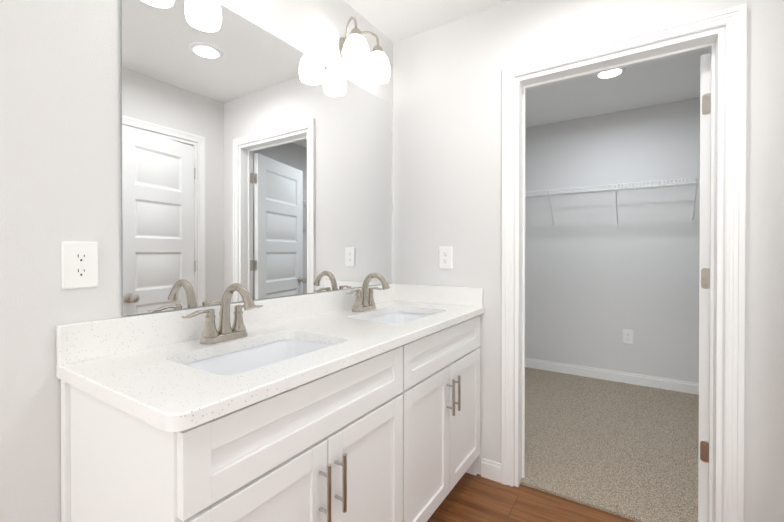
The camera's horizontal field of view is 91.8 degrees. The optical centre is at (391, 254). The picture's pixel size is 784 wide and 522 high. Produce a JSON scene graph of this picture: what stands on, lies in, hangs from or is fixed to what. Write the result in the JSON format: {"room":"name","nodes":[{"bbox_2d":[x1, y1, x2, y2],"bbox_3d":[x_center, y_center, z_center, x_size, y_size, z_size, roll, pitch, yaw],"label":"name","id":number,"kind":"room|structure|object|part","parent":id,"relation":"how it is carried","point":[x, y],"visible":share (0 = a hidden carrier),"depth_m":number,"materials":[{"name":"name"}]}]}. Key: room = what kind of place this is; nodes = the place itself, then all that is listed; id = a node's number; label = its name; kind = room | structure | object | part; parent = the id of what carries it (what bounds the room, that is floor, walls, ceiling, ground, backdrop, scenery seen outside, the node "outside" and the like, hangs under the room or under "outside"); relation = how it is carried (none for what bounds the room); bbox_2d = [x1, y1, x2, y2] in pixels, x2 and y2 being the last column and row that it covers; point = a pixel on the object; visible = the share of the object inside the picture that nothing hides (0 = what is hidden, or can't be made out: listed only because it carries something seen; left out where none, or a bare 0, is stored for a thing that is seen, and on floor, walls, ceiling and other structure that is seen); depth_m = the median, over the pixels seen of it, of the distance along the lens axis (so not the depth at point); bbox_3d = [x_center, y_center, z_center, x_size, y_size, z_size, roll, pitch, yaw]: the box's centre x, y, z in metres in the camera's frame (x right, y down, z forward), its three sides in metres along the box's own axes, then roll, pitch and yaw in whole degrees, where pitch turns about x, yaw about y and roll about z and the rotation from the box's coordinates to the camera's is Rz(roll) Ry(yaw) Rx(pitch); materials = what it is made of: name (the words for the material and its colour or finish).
{"room":"bathroom","nodes":[
{"label":"bathroom","id":0,"kind":"room"},
{"bbox_2d":[0,0,392,521],"bbox_3d":[-0.475,-0.055,1.685,0.120,2.460,5.940,0,0,33],"label":"wall","id":1,"kind":"structure","parent":0,"point":[60,121],"depth_m":0.97,"materials":[{"name":"white paint"}]},
{"bbox_2d":[61,241,97,288],"bbox_3d":[-0.833,0.027,1.017,0.008,0.125,0.079,0,0,33],"label":"electrical outlet","id":2,"kind":"object","parent":1,"relation":"attached to","point":[79,264],"visible":1,"depth_m":1.01,"materials":[{"name":"white plastic"}]},
{"bbox_2d":[56,283,395,364],"bbox_3d":[-0.418,0.227,1.641,0.019,0.102,1.598,0,0,33],"label":"backsplash","id":3,"kind":"structure","parent":1,"relation":"attached to","point":[80,341],"depth_m":1.14,"materials":[{"name":"white stone"}]},
{"bbox_2d":[120,0,390,315],"bbox_3d":[-0.393,-0.360,1.692,0.006,1.068,1.422,0,0,33],"label":"mirror","id":4,"kind":"object","parent":1,"relation":"attached to","point":[256,161],"visible":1,"depth_m":1.41,"materials":[{"name":"clear glass"}]},
{"bbox_2d":[339,16,389,83],"bbox_3d":[-0.155,-1.007,1.865,0.212,0.248,0.302,0,0,33],"label":"sconce","id":5,"kind":"object","parent":1,"relation":"attached to","point":[357,56],"visible":1,"depth_m":1.82,"materials":[{"name":"white glass"}]},
{"bbox_3d":[-0.167,-0.948,1.769,0.127,0.131,0.127,0,0,33],"label":"lamp shade","id":6,"kind":"part","parent":5,"relation":"part of","materials":[{"name":"white glass"}]},
{"bbox_3d":[-0.072,-0.949,1.915,0.127,0.131,0.127,0,0,33],"label":"lamp shade","id":7,"kind":"part","parent":5,"relation":"part of","materials":[{"name":"white glass"}]},
{"bbox_2d":[344,0,710,127],"bbox_3d":[0.476,-1.331,1.059,2.390,0.100,5.940,0,0,33],"label":"ceiling","id":8,"kind":"structure","parent":0,"point":[665,80],"depth_m":2.80,"materials":[{"name":"white paint"}]},
{"bbox_2d":[594,67,625,78],"bbox_3d":[1.539,-1.285,2.689,0.196,0.012,0.196,0,0,33],"label":"recessed light","id":9,"kind":"object","parent":8,"relation":"in","point":[610,74],"visible":0.65,"depth_m":2.69,"materials":[{"name":"white"}]},
{"bbox_2d":[427,472,635,521],"bbox_3d":[-0.278,1.214,0.289,1.981,0.060,3.800,0,0,33],"label":"floor","id":10,"kind":"structure","parent":0,"point":[473,498],"depth_m":1.77,"materials":[{"name":"wood"}]},
{"bbox_2d":[56,313,482,521],"bbox_3d":[-0.177,0.744,1.493,0.590,0.865,1.590,0,0,33],"label":"bathroom vanity","id":11,"kind":"object","parent":10,"relation":"on","point":[360,404],"depth_m":0.98,"materials":[{"name":"white wood"}]},
{"bbox_2d":[56,301,483,424],"bbox_3d":[-0.188,0.295,1.492,0.569,0.032,1.598,0,0,33],"label":"countertop","id":12,"kind":"structure","parent":11,"relation":"on","point":[154,382],"depth_m":0.98,"materials":[{"name":"white stone"}]},
{"bbox_2d":[176,283,263,344],"bbox_3d":[-0.504,0.186,1.229,0.179,0.189,0.287,0,0,33],"label":"faucet","id":13,"kind":"object","parent":12,"relation":"on","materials":[{"name":"silver metal"}]},
{"bbox_2d":[180,333,335,376],"bbox_3d":[-0.383,0.382,1.151,0.350,0.162,0.505,0,0,33],"label":"sink","id":14,"kind":"object","parent":12,"relation":"in","point":[239,358],"depth_m":1.29,"materials":[{"name":"white ceramic"}]},
{"bbox_2d":[344,273,391,312],"bbox_3d":[-0.087,0.182,1.870,0.179,0.189,0.287,0,0,33],"label":"faucet","id":15,"kind":"object","parent":12,"relation":"on","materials":[{"name":"silver metal"}]},
{"bbox_2d":[364,309,427,324],"bbox_3d":[0.034,0.378,1.793,0.350,0.162,0.505,0,0,33],"label":"sink","id":16,"kind":"object","parent":12,"relation":"in","point":[398,315],"depth_m":2.00,"materials":[{"name":"white ceramic"}]},
{"bbox_2d":[393,0,783,521],"bbox_3d":[0.993,-0.055,1.751,2.270,2.460,0.120,0,0,33],"label":"wall","id":17,"kind":"structure","parent":0,"point":[447,134],"depth_m":1.96,"materials":[{"name":"white paint"}]},
{"bbox_2d":[396,283,482,304],"bbox_3d":[0.249,0.224,2.150,0.546,0.102,0.018,0,0,33],"label":"backsplash","id":18,"kind":"structure","parent":17,"relation":"attached to","point":[443,295],"depth_m":2.12,"materials":[{"name":"white stone"}]},
{"bbox_2d":[439,246,451,268],"bbox_3d":[0.299,0.017,2.125,0.079,0.125,0.008,0,0,33],"label":"electrical outlet","id":19,"kind":"object","parent":17,"relation":"attached to","point":[445,257],"visible":1,"depth_m":2.12,"materials":[{"name":"white plastic"}]},
{"bbox_2d":[481,458,501,482],"bbox_3d":[0.520,1.126,1.986,0.109,0.095,0.014,0,0,33],"label":"baseboard","id":20,"kind":"structure","parent":17,"relation":"attached to","point":[491,470],"depth_m":1.98,"materials":[{"name":"white wood"}]},
{"bbox_2d":[515,28,723,521],"bbox_3d":[0.990,0.144,1.754,0.799,2.062,0.121,0,0,33],"label":"door frame","id":21,"kind":"structure","parent":17,"relation":"attached to","point":[713,40],"depth_m":1.57,"materials":[{"name":"white wood"}]},
{"bbox_2d":[502,3,746,521],"bbox_3d":[0.953,0.113,1.696,0.924,2.124,0.018,0,0,33],"label":"trim","id":22,"kind":"structure","parent":17,"relation":"attached to","point":[733,19],"depth_m":1.47,"materials":[{"name":"white wood"}]},
{"bbox_2d":[698,53,710,521],"bbox_3d":[1.607,0.156,1.852,0.800,2.020,0.199,0,0,-40],"label":"closet door","id":23,"kind":"structure","parent":17,"relation":"in","point":[704,274],"depth_m":1.62,"materials":[{"name":"white wood"}]},
{"bbox_2d":[520,367,698,521],"bbox_3d":[1.512,1.192,2.668,2.390,0.074,2.140,0,0,33],"label":"floor","id":24,"kind":"structure","parent":0,"point":[627,450],"depth_m":2.31,"materials":[{"name":"beige carpet"}]},
{"bbox_2d":[525,97,699,382],"bbox_3d":[2.112,-0.066,3.474,2.270,2.460,0.120,0,0,33],"label":"wall","id":25,"kind":"structure","parent":0,"point":[598,279],"depth_m":3.45,"materials":[{"name":"white paint"}]},
{"bbox_2d":[525,358,698,394],"bbox_3d":[2.026,1.105,3.458,2.150,0.095,0.014,0,0,33],"label":"baseboard","id":26,"kind":"structure","parent":25,"relation":"attached to","point":[654,382],"depth_m":3.44,"materials":[{"name":"white wood"}]},
{"bbox_2d":[525,177,699,227],"bbox_3d":[1.944,-0.431,3.323,2.142,0.331,0.311,0,0,33],"label":"wire shelf","id":27,"kind":"object","parent":25,"relation":"attached to","point":[621,187],"visible":0.56,"depth_m":3.26,"materials":[{"name":"white metal"}]},
{"bbox_2d":[623,329,632,343],"bbox_3d":[2.112,0.734,3.403,0.079,0.125,0.008,0,0,33],"label":"electrical outlet","id":28,"kind":"object","parent":25,"relation":"attached to","point":[627,336],"visible":1,"depth_m":3.40,"materials":[{"name":"white plastic"}]}
]}

